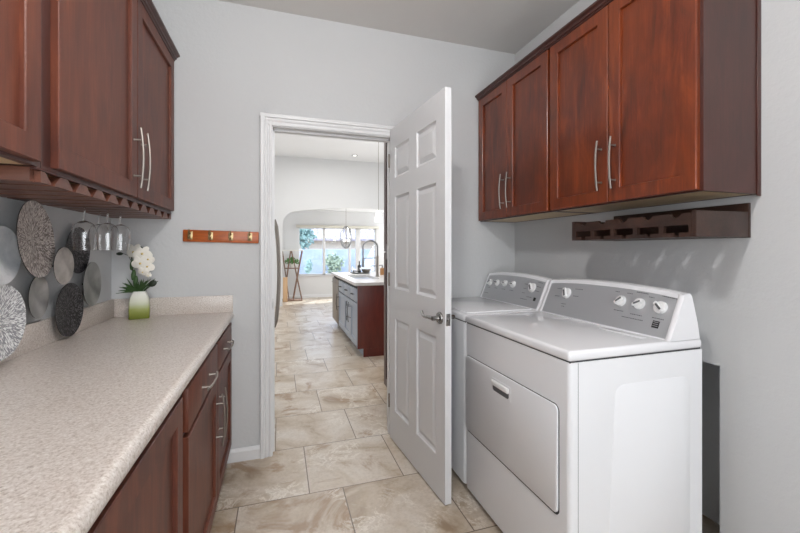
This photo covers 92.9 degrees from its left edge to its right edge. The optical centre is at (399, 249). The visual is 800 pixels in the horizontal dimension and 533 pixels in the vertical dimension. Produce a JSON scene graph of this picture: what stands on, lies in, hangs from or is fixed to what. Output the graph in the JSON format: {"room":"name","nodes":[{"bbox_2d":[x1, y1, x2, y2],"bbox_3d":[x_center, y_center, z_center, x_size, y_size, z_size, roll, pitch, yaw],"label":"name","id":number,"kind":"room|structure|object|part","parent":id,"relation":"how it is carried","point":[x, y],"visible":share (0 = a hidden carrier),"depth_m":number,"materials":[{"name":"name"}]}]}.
{"room":"laundry room","nodes":[
{"label":"laundry room","id":0,"kind":"room"},
{"bbox_2d":[0,197,110,323],"bbox_3d":[-1.044,-0.106,0.181,0.120,2.752,3.978,0,0,-18],"label":"wall","id":1,"kind":"structure","parent":0,"point":[62,220],"depth_m":1.58,"materials":[{"name":"grey paint"}]},
{"bbox_2d":[0,226,20,284],"bbox_3d":[-1.279,0.018,1.194,0.045,0.188,0.188,0,0,-18],"label":"disc","id":2,"kind":"object","parent":1,"relation":"attached to","point":[10,259],"visible":0.93,"depth_m":1.24,"materials":[{"name":"silver metal"}]},
{"bbox_2d":[0,285,25,360],"bbox_3d":[-1.263,0.225,1.170,0.061,0.234,0.234,0,0,-18],"label":"disc","id":3,"kind":"object","parent":1,"relation":"attached to","point":[12,305],"visible":1,"depth_m":1.23,"materials":[{"name":"grey"}]},
{"bbox_2d":[0,0,40,166],"bbox_3d":[-0.888,-0.668,0.463,0.346,0.908,1.021,0,0,-18],"label":"upper cabinet","id":4,"kind":"object","parent":1,"relation":"attached to","point":[20,20],"visible":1,"depth_m":0.90,"materials":[{"name":"brown wood"}]},
{"bbox_3d":[-0.924,-0.224,0.451,0.270,0.016,0.988,0,0,-18],"label":"panel","id":5,"kind":"part","parent":4,"relation":"part of","materials":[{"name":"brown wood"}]},
{"bbox_2d":[16,200,54,277],"bbox_3d":[-1.317,-0.038,1.349,0.067,0.275,0.276,0,0,-24],"label":"disc","id":6,"kind":"object","parent":1,"relation":"attached to","point":[34,230],"visible":1,"depth_m":1.36,"materials":[{"name":"grey"}]},
{"bbox_3d":[-1.300,-0.038,1.357,0.030,0.275,0.276,0,0,-23],"label":"plate","id":7,"kind":"part","parent":6,"relation":"part of","materials":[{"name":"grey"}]},
{"bbox_2d":[28,277,48,318],"bbox_3d":[-1.354,0.174,1.405,0.031,0.160,0.160,0,0,-23],"label":"disc","id":8,"kind":"object","parent":1,"relation":"attached to","point":[38,293],"visible":0.99,"depth_m":1.42,"materials":[{"name":"grey metal"}]},
{"bbox_3d":[-1.346,0.174,1.409,0.015,0.160,0.160,0,0,-23],"label":"plate","id":9,"kind":"part","parent":8,"relation":"part of","materials":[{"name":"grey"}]},
{"bbox_2d":[0,299,113,363],"bbox_3d":[-1.159,0.320,0.773,0.018,0.100,2.777,0,0,-18],"label":"backsplash","id":10,"kind":"structure","parent":1,"relation":"attached to","point":[37,334],"depth_m":1.50,"materials":[{"name":"stone"}]},
{"bbox_2d":[52,247,73,284],"bbox_3d":[-1.363,0.063,1.502,0.073,0.149,0.149,0,0,-18],"label":"disc","id":11,"kind":"object","parent":1,"relation":"attached to","point":[63,264],"visible":1,"depth_m":1.50,"materials":[{"name":"grey metal"}]},
{"bbox_2d":[55,283,83,336],"bbox_3d":[-1.405,0.251,1.589,0.045,0.224,0.224,0,0,-18],"label":"disc","id":12,"kind":"object","parent":1,"relation":"attached to","point":[69,307],"visible":1,"depth_m":1.60,"materials":[{"name":"grey"}]},
{"bbox_3d":[-1.390,0.251,1.593,0.014,0.224,0.224,0,0,-18],"label":"plate","id":13,"kind":"part","parent":12,"relation":"part of","materials":[{"name":"grey"}]},
{"bbox_2d":[66,230,89,272],"bbox_3d":[-1.443,0.000,1.687,0.031,0.208,0.208,0,0,-18],"label":"disc","id":14,"kind":"object","parent":1,"relation":"attached to","point":[81,257],"visible":0.39,"depth_m":1.70,"materials":[{"name":"grey"}]},
{"bbox_2d":[82,262,100,305],"bbox_3d":[-1.470,0.160,1.788,0.041,0.208,0.208,0,0,-21],"label":"disc","id":15,"kind":"object","parent":1,"relation":"attached to","point":[91,283],"visible":1,"depth_m":1.81,"materials":[{"name":"grey metal"}]},
{"bbox_2d":[34,0,179,212],"bbox_3d":[-1.233,-0.668,1.547,0.346,0.908,1.248,0,0,-18],"label":"upper cabinet","id":16,"kind":"object","parent":1,"relation":"attached to","point":[107,66],"visible":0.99,"depth_m":1.37,"materials":[{"name":"brown wood"}]},
{"bbox_2d":[0,165,170,218],"bbox_3d":[-1.257,-0.195,1.531,0.290,0.038,1.270,0,0,-18],"label":"stemware rack","id":17,"kind":"object","parent":16,"relation":"attached to","point":[22,183],"visible":0.98,"depth_m":1.26,"materials":[{"name":"brown wood"}]},
{"bbox_2d":[71,206,96,249],"bbox_3d":[-1.277,-0.105,1.537,0.080,0.211,0.080,0,0,15],"label":"wine glass","id":18,"kind":"object","parent":17,"relation":"hanging from","point":[84,233],"visible":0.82,"depth_m":1.51,"materials":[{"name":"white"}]},
{"bbox_2d":[71,221,96,249],"bbox_3d":[-1.277,-0.059,1.537,0.080,0.120,0.080,0,0,-18],"label":"bowl","id":19,"kind":"object","parent":18,"relation":"on","point":[84,233],"depth_m":1.51,"materials":[{"name":"clear glass"}]},
{"bbox_3d":[-1.277,-0.163,1.537,0.068,0.096,0.068,0,0,-18],"label":"stem and foot","id":20,"kind":"part","parent":18,"relation":"part of","materials":[{"name":"clear glass"}]},
{"bbox_2d":[95,211,100,249],"bbox_3d":[-1.379,-0.105,1.744,0.080,0.211,0.080,0,0,15],"label":"wine glass","id":21,"kind":"object","parent":17,"relation":"hanging from","point":[99,219],"visible":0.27,"depth_m":1.74,"materials":[{"name":"white"}]},
{"bbox_2d":[97,209,118,249],"bbox_3d":[-1.275,-0.105,1.657,0.080,0.211,0.080,0,0,15],"label":"wine glass","id":22,"kind":"object","parent":17,"relation":"hanging from","point":[107,233],"visible":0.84,"depth_m":1.63,"materials":[{"name":"white"}]},
{"bbox_3d":[-1.275,-0.163,1.657,0.068,0.096,0.068,0,0,-18],"label":"stem and foot","id":23,"kind":"part","parent":22,"relation":"part of","materials":[{"name":"clear glass"}]},
{"bbox_2d":[97,223,118,249],"bbox_3d":[-1.275,-0.059,1.657,0.080,0.120,0.080,0,0,-18],"label":"bowl","id":24,"kind":"object","parent":22,"relation":"on","point":[107,233],"depth_m":1.63,"materials":[{"name":"clear glass"}]},
{"bbox_2d":[115,212,130,249],"bbox_3d":[-1.301,-0.105,1.769,0.080,0.211,0.080,0,0,15],"label":"wine glass","id":25,"kind":"object","parent":17,"relation":"hanging from","point":[124,232],"visible":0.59,"depth_m":1.75,"materials":[{"name":"white"}]},
{"bbox_2d":[115,225,130,249],"bbox_3d":[-1.301,-0.059,1.769,0.080,0.120,0.080,0,0,-18],"label":"bowl","id":26,"kind":"object","parent":25,"relation":"on","point":[124,232],"depth_m":1.75,"materials":[{"name":"clear glass"}]},
{"bbox_3d":[-1.029,-0.652,1.318,0.019,0.860,0.601,0,0,-18],"label":"door","id":27,"kind":"part","parent":16,"relation":"part of","materials":[{"name":"brown wood"}]},
{"bbox_3d":[-1.081,-0.382,1.576,0.039,0.251,0.012,0,0,-18],"label":"handle","id":28,"kind":"part","parent":16,"relation":"part of","materials":[{"name":"silver metal"}]},
{"bbox_3d":[-1.107,-0.382,1.656,0.039,0.251,0.012,0,0,-18],"label":"handle","id":29,"kind":"part","parent":16,"relation":"part of","materials":[{"name":"silver metal"}]},
{"bbox_3d":[-1.211,-0.652,1.890,0.019,0.860,0.587,0,0,-18],"label":"door","id":30,"kind":"part","parent":16,"relation":"part of","materials":[{"name":"brown wood"}]},
{"bbox_3d":[-1.114,-1.103,1.585,0.073,0.038,1.248,0,0,-18],"label":"crown moulding","id":31,"kind":"part","parent":16,"relation":"part of","materials":[{"name":"brown wood"}]},
{"bbox_2d":[111,0,514,448],"bbox_3d":[-0.198,-0.106,2.600,3.200,2.752,0.120,0,0,-18],"label":"wall","id":32,"kind":"structure","parent":0,"point":[236,63],"depth_m":2.32,"materials":[{"name":"grey paint"}]},
{"bbox_2d":[114,295,232,316],"bbox_3d":[-1.284,0.320,2.181,0.599,0.100,0.018,0,0,-18],"label":"backsplash","id":33,"kind":"structure","parent":32,"relation":"attached to","point":[221,303],"depth_m":2.18,"materials":[{"name":"stone"}]},
{"bbox_2d":[183,229,258,242],"bbox_3d":[-1.050,-0.079,2.234,0.412,0.078,0.059,0,0,-18],"label":"rail","id":34,"kind":"object","parent":32,"relation":"attached to","point":[189,235],"visible":1,"depth_m":2.24,"materials":[{"name":"brown wood"}]},
{"bbox_2d":[227,445,259,463],"bbox_3d":[-0.945,1.232,2.292,0.190,0.076,0.014,0,0,-18],"label":"baseboard","id":35,"kind":"structure","parent":32,"relation":"attached to","point":[251,452],"depth_m":2.29,"materials":[{"name":"white wood"}]},
{"bbox_2d":[260,112,394,458],"bbox_3d":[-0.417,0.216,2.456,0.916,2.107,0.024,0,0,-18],"label":"trim","id":36,"kind":"structure","parent":32,"relation":"attached to","point":[267,120],"depth_m":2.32,"materials":[{"name":"white wood"}]},
{"bbox_2d":[388,87,454,504],"bbox_3d":[0.090,0.227,2.232,0.144,2.070,0.770,0,0,-24],"label":"door","id":37,"kind":"structure","parent":32,"relation":"in","point":[419,158],"depth_m":2.12,"materials":[{"name":"white wood"}]},
{"bbox_3d":[0.157,0.344,1.965,0.054,0.062,0.171,0,0,-23],"label":"lever handle","id":38,"kind":"part","parent":37,"relation":"part of","materials":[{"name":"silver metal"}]},
{"bbox_3d":[0.240,0.347,1.882,0.024,0.060,0.008,0,0,-23],"label":"latch plate","id":39,"kind":"part","parent":37,"relation":"part of","materials":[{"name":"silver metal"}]},
{"bbox_2d":[275,155,383,305],"bbox_3d":[-1.224,-0.430,9.118,5.000,3.400,0.120,0,0,-18],"label":"wall","id":40,"kind":"structure","parent":0,"point":[301,183],"depth_m":8.86,"materials":[{"name":"white paint"}]},
{"bbox_2d":[275,219,280,327],"bbox_3d":[-1.337,0.370,2.938,0.795,1.760,0.910,0,0,-18],"label":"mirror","id":41,"kind":"object","parent":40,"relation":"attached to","point":[276,224],"visible":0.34,"depth_m":3.08,"materials":[{"name":"silver metal"}]},
{"bbox_2d":[275,133,383,162],"bbox_3d":[-0.250,-2.180,6.059,5.000,0.100,6.502,0,0,-18],"label":"ceiling","id":42,"kind":"structure","parent":0,"point":[292,145],"depth_m":7.97,"materials":[{"name":"white paint"}]},
{"bbox_2d":[375,142,381,221],"bbox_3d":[-0.266,-1.240,4.700,0.100,1.780,0.100,0,0,-18],"label":"pendant lamp","id":43,"kind":"object","parent":42,"relation":"hanging from","point":[378,218],"visible":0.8,"depth_m":4.70,"materials":[{"name":"silver metal"}]},
{"bbox_3d":[-0.266,-0.415,4.700,0.092,0.130,0.092,0,0,-18],"label":"lamp shade","id":44,"kind":"part","parent":43,"relation":"part of","materials":[{"name":"white"}]},
{"bbox_3d":[-0.266,-1.305,4.700,0.005,1.650,0.006,0,0,-18],"label":"cord","id":45,"kind":"part","parent":43,"relation":"part of","materials":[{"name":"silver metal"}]},
{"bbox_2d":[282,210,383,295],"bbox_3d":[-1.249,0.055,10.596,4.150,2.430,0.150,0,0,-18],"label":"wall","id":46,"kind":"structure","parent":0,"point":[309,285],"depth_m":10.19,"materials":[{"name":"white paint"}]},
{"bbox_2d":[282,294,331,298],"bbox_3d":[-1.224,1.232,10.518,3.950,0.076,0.014,0,0,-18],"label":"baseboard","id":47,"kind":"structure","parent":46,"relation":"attached to","point":[316,295],"depth_m":10.14,"materials":[{"name":"white wood"}]},
{"bbox_2d":[298,228,375,275],"bbox_3d":[-1.692,0.048,10.407,2.170,1.295,0.120,0,0,-18],"label":"window","id":48,"kind":"structure","parent":46,"relation":"attached to","point":[357,231],"depth_m":10.52,"materials":[{"name":"white wood"}]},
{"bbox_3d":[-1.685,0.682,10.383,2.170,0.025,0.070,0,0,-18],"label":"sill","id":49,"kind":"part","parent":48,"relation":"part of","materials":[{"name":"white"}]},
{"bbox_2d":[296,225,378,228],"bbox_3d":[-1.668,-0.627,10.330,2.230,0.065,0.099,0,0,-18],"label":"window valance","id":50,"kind":"object","parent":46,"relation":"attached to","point":[298,226],"visible":1,"depth_m":10.23,"materials":[{"name":"beige fabric"}]},
{"bbox_2d":[316,208,383,212],"bbox_3d":[-1.103,-1.110,9.892,4.300,0.100,1.280,0,0,-18],"label":"ceiling","id":51,"kind":"structure","parent":0,"point":[345,209],"depth_m":10.20,"materials":[{"name":"white paint"}]},
{"bbox_2d":[340,226,351,248],"bbox_3d":[-1.329,-0.545,9.350,0.278,1.029,0.278,0,0,5],"label":"orb chandelier","id":52,"kind":"object","parent":51,"relation":"hanging from","point":[345,227],"visible":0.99,"depth_m":9.32,"materials":[{"name":"silver metal"}]},
{"bbox_2d":[218,0,578,53],"bbox_3d":[0.423,-1.532,0.648,3.200,0.100,4.218,0,0,-18],"label":"ceiling","id":53,"kind":"structure","parent":0,"point":[506,26],"depth_m":2.40,"materials":[{"name":"white paint"}]},
{"bbox_2d":[210,297,719,532],"bbox_3d":[-0.813,1.320,4.532,7.200,0.100,12.370,0,0,-18],"label":"floor","id":54,"kind":"structure","parent":0,"point":[335,465],"depth_m":2.24,"materials":[{"name":"tile"}]},
{"bbox_2d":[88,397,182,532],"bbox_3d":[-0.834,0.844,0.726,0.610,0.852,0.690,0,0,-18],"label":"base cabinet","id":55,"kind":"object","parent":54,"relation":"on","point":[149,499],"visible":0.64,"depth_m":0.90,"materials":[{"name":"brown wood"}]},
{"bbox_2d":[180,323,233,532],"bbox_3d":[-1.100,0.844,1.626,0.648,0.852,1.182,0,0,-18],"label":"base cabinet","id":56,"kind":"object","parent":54,"relation":"on","point":[207,398],"visible":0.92,"depth_m":1.54,"materials":[{"name":"brown wood"}]},
{"bbox_2d":[0,295,233,532],"bbox_3d":[-0.872,0.343,0.865,0.621,0.146,2.777,0,0,-18],"label":"countertop","id":57,"kind":"structure","parent":56,"relation":"on","point":[78,411],"depth_m":0.95,"materials":[{"name":"stone"}]},
{"bbox_2d":[128,291,149,319],"bbox_3d":[-1.415,0.296,2.063,0.094,0.146,0.072,0,0,-32],"label":"vase","id":58,"kind":"object","parent":57,"relation":"on","point":[139,302],"visible":0.98,"depth_m":2.04,"materials":[{"name":"green ceramic"}]},
{"bbox_2d":[116,244,157,293],"bbox_3d":[-1.418,0.119,2.051,0.191,0.303,0.105,0,0,-28],"label":"orchid arrangement","id":59,"kind":"object","parent":58,"relation":"in","point":[143,260],"visible":0.98,"depth_m":2.04,"materials":[{"name":"white plant"}]},
{"bbox_3d":[-0.759,0.501,1.465,0.019,0.138,0.592,0,0,-18],"label":"drawer","id":60,"kind":"part","parent":56,"relation":"part of","materials":[{"name":"brown wood"}]},
{"bbox_3d":[-0.759,0.872,1.465,0.019,0.572,0.592,0,0,-18],"label":"door","id":61,"kind":"part","parent":56,"relation":"part of","materials":[{"name":"brown wood"}]},
{"bbox_3d":[-0.732,0.505,1.473,0.039,0.012,0.211,0,0,-18],"label":"handle","id":62,"kind":"part","parent":56,"relation":"part of","materials":[{"name":"silver metal"}]},
{"bbox_3d":[-0.810,0.770,1.720,0.039,0.237,0.012,0,0,-18],"label":"handle","id":63,"kind":"part","parent":56,"relation":"part of","materials":[{"name":"silver metal"}]},
{"bbox_3d":[-0.837,0.770,1.803,0.039,0.237,0.012,0,0,-18],"label":"handle","id":64,"kind":"part","parent":56,"relation":"part of","materials":[{"name":"silver metal"}]},
{"bbox_3d":[-0.932,0.501,2.009,0.019,0.138,0.530,0,0,-18],"label":"drawer","id":65,"kind":"part","parent":56,"relation":"part of","materials":[{"name":"brown wood"}]},
{"bbox_3d":[-0.932,0.872,2.009,0.019,0.572,0.530,0,0,-18],"label":"door","id":66,"kind":"part","parent":56,"relation":"part of","materials":[{"name":"brown wood"}]},
{"bbox_3d":[-0.905,0.505,2.018,0.039,0.012,0.211,0,0,-18],"label":"handle","id":67,"kind":"part","parent":56,"relation":"part of","materials":[{"name":"silver metal"}]},
{"bbox_2d":[283,277,287,301],"bbox_3d":[-2.817,0.970,9.325,0.110,0.600,0.080,0,0,-18],"label":"panel","id":68,"kind":"object","parent":54,"relation":"on","point":[285,279],"visible":1,"depth_m":9.29,"materials":[{"name":"beige wood"}]},
{"bbox_2d":[282,250,302,301],"bbox_3d":[-2.720,0.632,9.597,0.520,1.275,0.340,0,0,-18],"label":"plant stand","id":69,"kind":"object","parent":54,"relation":"on","point":[291,252],"visible":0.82,"depth_m":9.48,"materials":[{"name":"brown wood"}]},
{"bbox_3d":[-2.827,0.632,9.406,0.184,1.218,0.028,0,0,-18],"label":"leg","id":70,"kind":"part","parent":69,"relation":"part of","materials":[{"name":"brown wood"}]},
{"bbox_2d":[285,257,298,267],"bbox_3d":[-2.714,0.309,9.545,0.355,0.277,0.255,0,0,-18],"label":"potted plant","id":71,"kind":"object","parent":69,"relation":"on","point":[291,264],"visible":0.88,"depth_m":9.51,"materials":[{"name":"green plant"}]},
{"bbox_3d":[-2.725,1.255,9.596,0.490,0.030,0.340,0,0,-18],"label":"board","id":72,"kind":"part","parent":69,"relation":"part of","materials":[{"name":"brown wood"}]},
{"bbox_3d":[-2.575,0.632,9.486,0.274,1.220,0.028,0,0,-18],"label":"leg","id":73,"kind":"part","parent":69,"relation":"part of","materials":[{"name":"brown wood"}]},
{"bbox_3d":[-2.551,0.632,9.494,0.244,1.219,0.028,0,0,-18],"label":"leg","id":74,"kind":"part","parent":69,"relation":"part of","materials":[{"name":"brown wood"}]},
{"bbox_2d":[331,271,383,356],"bbox_3d":[-0.225,0.828,5.708,1.364,0.885,2.245,0,0,-18],"label":"kitchen island","id":75,"kind":"object","parent":54,"relation":"on","point":[357,299],"visible":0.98,"depth_m":4.57,"materials":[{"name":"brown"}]},
{"bbox_3d":[-1.050,0.811,6.230,0.029,0.693,0.638,0,0,-18],"label":"dishwasher door","id":76,"kind":"part","parent":75,"relation":"part of","materials":[{"name":"silver metal"}]},
{"bbox_3d":[-0.867,0.901,5.669,0.019,0.513,0.518,0,0,-18],"label":"door","id":77,"kind":"part","parent":75,"relation":"part of","materials":[{"name":"blue"}]},
{"bbox_3d":[-0.867,0.547,5.669,0.019,0.165,0.518,0,0,-18],"label":"drawer","id":78,"kind":"part","parent":75,"relation":"part of","materials":[{"name":"blue"}]},
{"bbox_3d":[-0.715,0.901,5.193,0.019,0.513,0.458,0,0,-18],"label":"door","id":79,"kind":"part","parent":75,"relation":"part of","materials":[{"name":"blue"}]},
{"bbox_3d":[-0.715,0.547,5.193,0.019,0.165,0.458,0,0,-18],"label":"drawer","id":80,"kind":"part","parent":75,"relation":"part of","materials":[{"name":"blue"}]},
{"bbox_3d":[-0.572,0.547,4.745,0.019,0.165,0.458,0,0,-18],"label":"drawer","id":81,"kind":"part","parent":75,"relation":"part of","materials":[{"name":"blue"}]},
{"bbox_3d":[-0.572,0.901,4.745,0.019,0.513,0.458,0,0,-18],"label":"door","id":82,"kind":"part","parent":75,"relation":"part of","materials":[{"name":"blue"}]},
{"bbox_3d":[0.007,0.846,4.651,1.065,0.849,0.020,0,0,-18],"label":"panel","id":83,"kind":"part","parent":75,"relation":"part of","materials":[{"name":"brown wood"}]},
{"bbox_2d":[362,240,381,276],"bbox_3d":[-0.398,0.119,5.475,0.311,0.532,0.076,0,0,-28],"label":"kitchen faucet","id":84,"kind":"object","parent":75,"relation":"on","point":[377,265],"visible":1,"depth_m":5.49,"materials":[{"name":"silver metal"}]},
{"bbox_2d":[380,265,383,274],"bbox_3d":[-0.278,0.306,5.894,0.065,0.157,0.060,0,0,-18],"label":"soap dispenser","id":85,"kind":"object","parent":75,"relation":"on","point":[382,268],"visible":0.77,"depth_m":5.87,"materials":[{"name":"brown"}]},
{"bbox_3d":[-0.661,0.377,6.296,0.340,0.016,0.340,0,0,-18],"label":"serving tray","id":86,"kind":"object","parent":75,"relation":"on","visible":0},
{"bbox_2d":[351,267,360,272],"bbox_3d":[-0.718,0.327,6.226,0.170,0.100,0.170,0,0,-18],"label":"glass bowl","id":87,"kind":"object","parent":86,"relation":"on","point":[354,269],"visible":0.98,"depth_m":6.16,"materials":[{"name":"white"}]},
{"bbox_2d":[361,269,370,272],"bbox_3d":[-0.562,0.347,6.296,0.160,0.060,0.160,0,0,-18],"label":"metal bowl","id":88,"kind":"object","parent":86,"relation":"on","point":[363,270],"visible":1,"depth_m":6.24,"materials":[{"name":"silver metal"}]},
{"bbox_2d":[384,143,386,386],"bbox_3d":[0.216,0.120,3.144,0.580,2.300,0.540,0,0,-18],"label":"pantry cabinet","id":89,"kind":"object","parent":54,"relation":"on","point":[385,144],"visible":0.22,"depth_m":3.26,"materials":[{"name":"brown wood"}]},
{"bbox_3d":[-0.051,-0.505,3.059,0.019,1.039,0.530,0,0,-18],"label":"door","id":90,"kind":"part","parent":89,"relation":"part of","materials":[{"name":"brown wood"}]},
{"bbox_3d":[-0.051,0.593,3.059,0.019,1.145,0.530,0,0,-18],"label":"door","id":91,"kind":"part","parent":89,"relation":"part of","materials":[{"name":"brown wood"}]},
{"bbox_2d":[451,272,551,483],"bbox_3d":[0.540,0.709,2.416,0.634,1.123,0.659,0,0,-18],"label":"washing machine","id":92,"kind":"object","parent":54,"relation":"on","point":[502,292],"visible":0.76,"depth_m":2.17,"materials":[{"name":"white metal"}]},
{"bbox_3d":[0.469,0.340,2.394,0.413,0.008,0.583,0,0,-18],"label":"lid","id":93,"kind":"part","parent":92,"relation":"part of","materials":[{"name":"white metal"}]},
{"bbox_3d":[0.788,0.225,2.270,0.030,0.056,0.058,0,0,-18],"label":"knob","id":94,"kind":"part","parent":92,"relation":"part of","materials":[{"name":"white plastic"}]},
{"bbox_2d":[465,279,701,532],"bbox_3d":[0.751,0.709,1.735,0.646,1.123,0.756,0,0,-18],"label":"dryer","id":95,"kind":"object","parent":54,"relation":"on","point":[584,409],"visible":1,"depth_m":1.44,"materials":[{"name":"white metal"}]},
{"bbox_3d":[0.443,0.613,1.672,0.002,0.066,0.154,0,0,-18],"label":"grip plate","id":96,"kind":"part","parent":95,"relation":"part of","materials":[{"name":"white plastic"}]},
{"bbox_3d":[0.452,0.739,1.663,0.010,0.382,0.686,0,0,-18],"label":"door","id":97,"kind":"part","parent":95,"relation":"part of","materials":[{"name":"white metal"}]},
{"bbox_3d":[0.874,0.227,1.996,0.030,0.055,0.057,0,0,-18],"label":"knob","id":98,"kind":"part","parent":95,"relation":"part of","materials":[{"name":"white plastic"}]},
{"bbox_3d":[0.975,0.225,1.680,0.027,0.047,0.049,0,0,-18],"label":"knob","id":99,"kind":"part","parent":95,"relation":"part of","materials":[{"name":"white plastic"}]},
{"bbox_3d":[1.002,0.225,1.594,0.027,0.047,0.049,0,0,-18],"label":"knob","id":100,"kind":"part","parent":95,"relation":"part of","materials":[{"name":"white plastic"}]},
{"bbox_3d":[0.920,0.825,1.397,0.400,0.690,0.005,0,0,-18],"label":"pressed panel","id":101,"kind":"part","parent":95,"relation":"part of","materials":[{"name":"white metal"}]},
{"bbox_3d":[1.031,0.228,1.506,0.029,0.051,0.053,0,0,-18],"label":"knob","id":102,"kind":"part","parent":95,"relation":"part of","materials":[{"name":"white plastic"}]},
{"bbox_2d":[515,0,799,532],"bbox_3d":[1.633,-0.106,1.033,0.340,2.752,3.978,0,0,-18],"label":"wall","id":103,"kind":"structure","parent":0,"point":[745,292],"depth_m":1.44,"materials":[{"name":"grey paint"}]},
{"bbox_2d":[475,41,592,222],"bbox_3d":[0.817,-0.664,2.454,0.352,0.915,0.764,0,0,-18],"label":"upper cabinet","id":104,"kind":"object","parent":103,"relation":"attached to","point":[514,109],"visible":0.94,"depth_m":2.34,"materials":[{"name":"brown wood"}]},
{"bbox_3d":[0.635,-0.649,2.602,0.019,0.874,0.358,0,0,-18],"label":"door","id":105,"kind":"part","parent":104,"relation":"part of","materials":[{"name":"brown wood"}]},
{"bbox_3d":[0.652,-0.378,2.455,0.039,0.225,0.012,0,0,-18],"label":"handle","id":106,"kind":"part","parent":104,"relation":"part of","materials":[{"name":"silver metal"}]},
{"bbox_3d":[0.675,-0.378,2.384,0.039,0.225,0.012,0,0,-18],"label":"handle","id":107,"kind":"part","parent":104,"relation":"part of","materials":[{"name":"silver metal"}]},
{"bbox_3d":[0.823,-1.099,2.455,0.339,0.047,0.764,0,0,-18],"label":"crown moulding","id":108,"kind":"part","parent":104,"relation":"part of","materials":[{"name":"brown wood"}]},
{"bbox_3d":[0.749,-0.649,2.244,0.019,0.874,0.382,0,0,-18],"label":"door","id":109,"kind":"part","parent":104,"relation":"part of","materials":[{"name":"brown wood"}]},
{"bbox_3d":[0.853,-0.215,2.465,0.276,0.014,0.731,0,0,-18],"label":"panel","id":110,"kind":"part","parent":104,"relation":"part of","materials":[{"name":"brown wood"}]},
{"bbox_2d":[545,0,760,212],"bbox_3d":[1.051,-0.661,1.719,0.352,0.922,0.773,0,0,-18],"label":"upper cabinet","id":111,"kind":"object","parent":103,"relation":"attached to","point":[653,103],"visible":1,"depth_m":1.49,"materials":[{"name":"brown wood"}]},
{"bbox_3d":[1.056,-1.099,1.723,0.339,0.047,0.769,0,0,-18],"label":"crown moulding","id":112,"kind":"part","parent":111,"relation":"part of","materials":[{"name":"brown wood"}]},
{"bbox_3d":[0.870,-0.649,1.864,0.019,0.874,0.376,0,0,-18],"label":"door","id":113,"kind":"part","parent":111,"relation":"part of","materials":[{"name":"brown wood"}]},
{"bbox_3d":[0.890,-0.378,1.708,0.039,0.225,0.012,0,0,-18],"label":"handle","id":114,"kind":"part","parent":111,"relation":"part of","materials":[{"name":"silver metal"}]},
{"bbox_3d":[0.912,-0.378,1.638,0.039,0.225,0.012,0,0,-18],"label":"handle","id":115,"kind":"part","parent":111,"relation":"part of","materials":[{"name":"silver metal"}]},
{"bbox_3d":[0.985,-0.649,1.504,0.019,0.874,0.370,0,0,-18],"label":"door","id":116,"kind":"part","parent":111,"relation":"part of","materials":[{"name":"brown wood"}]},
{"bbox_3d":[1.087,-0.215,1.733,0.276,0.014,0.736,0,0,-18],"label":"panel","id":117,"kind":"part","parent":111,"relation":"part of","materials":[{"name":"brown wood"}]},
{"bbox_2d":[572,203,750,240],"bbox_3d":[1.098,-0.113,1.681,0.285,0.131,0.606,0,0,-18],"label":"rack","id":118,"kind":"object","parent":103,"relation":"attached to","point":[734,220],"visible":1,"depth_m":1.49,"materials":[{"name":"brown wood"}]},
{"label":"outside","id":119,"kind":"structure","parent":0,"visible":0},
{"bbox_3d":[-3.930,1.370,22.230,22.000,0.100,23.250,0,0,-18],"label":"ground","id":120,"kind":"structure","parent":119,"visible":0},
{"bbox_2d":[304,259,312,273],"bbox_3d":[-3.196,0.805,13.263,0.290,1.030,0.308,0,0,22],"label":"shrub","id":121,"kind":"object","parent":120,"relation":"on","point":[308,268],"visible":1,"depth_m":13.19,"materials":[{"name":"teal plant"}]},
{"bbox_2d":[300,229,317,248],"bbox_3d":[-4.029,-0.015,15.809,1.143,2.669,1.002,0,0,-44],"label":"tree","id":122,"kind":"object","parent":120,"relation":"on","point":[306,235],"visible":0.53,"depth_m":15.63,"materials":[{"name":"teal plant"}]},
{"bbox_2d":[322,252,344,272],"bbox_3d":[-2.469,0.700,14.109,0.856,1.240,0.675,0,0,-18],"label":"shrub","id":123,"kind":"object","parent":120,"relation":"on","point":[333,263],"visible":0.95,"depth_m":13.99,"materials":[{"name":"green plant"}]},
{"bbox_2d":[300,249,373,273],"bbox_3d":[-1.723,0.645,15.298,18.000,1.350,0.200,0,0,-18],"label":"wall","id":124,"kind":"structure","parent":120,"relation":"on","point":[316,255],"depth_m":14.85,"materials":[{"name":"paint"}]},
{"bbox_2d":[300,229,373,248],"bbox_3d":[-2.625,-1.041,23.076,11.800,4.723,6.430,0,0,-18],"label":"house","id":125,"kind":"structure","parent":120,"relation":"on","point":[332,236],"depth_m":20.02,"materials":[{"name":"beige paint"}]}
]}

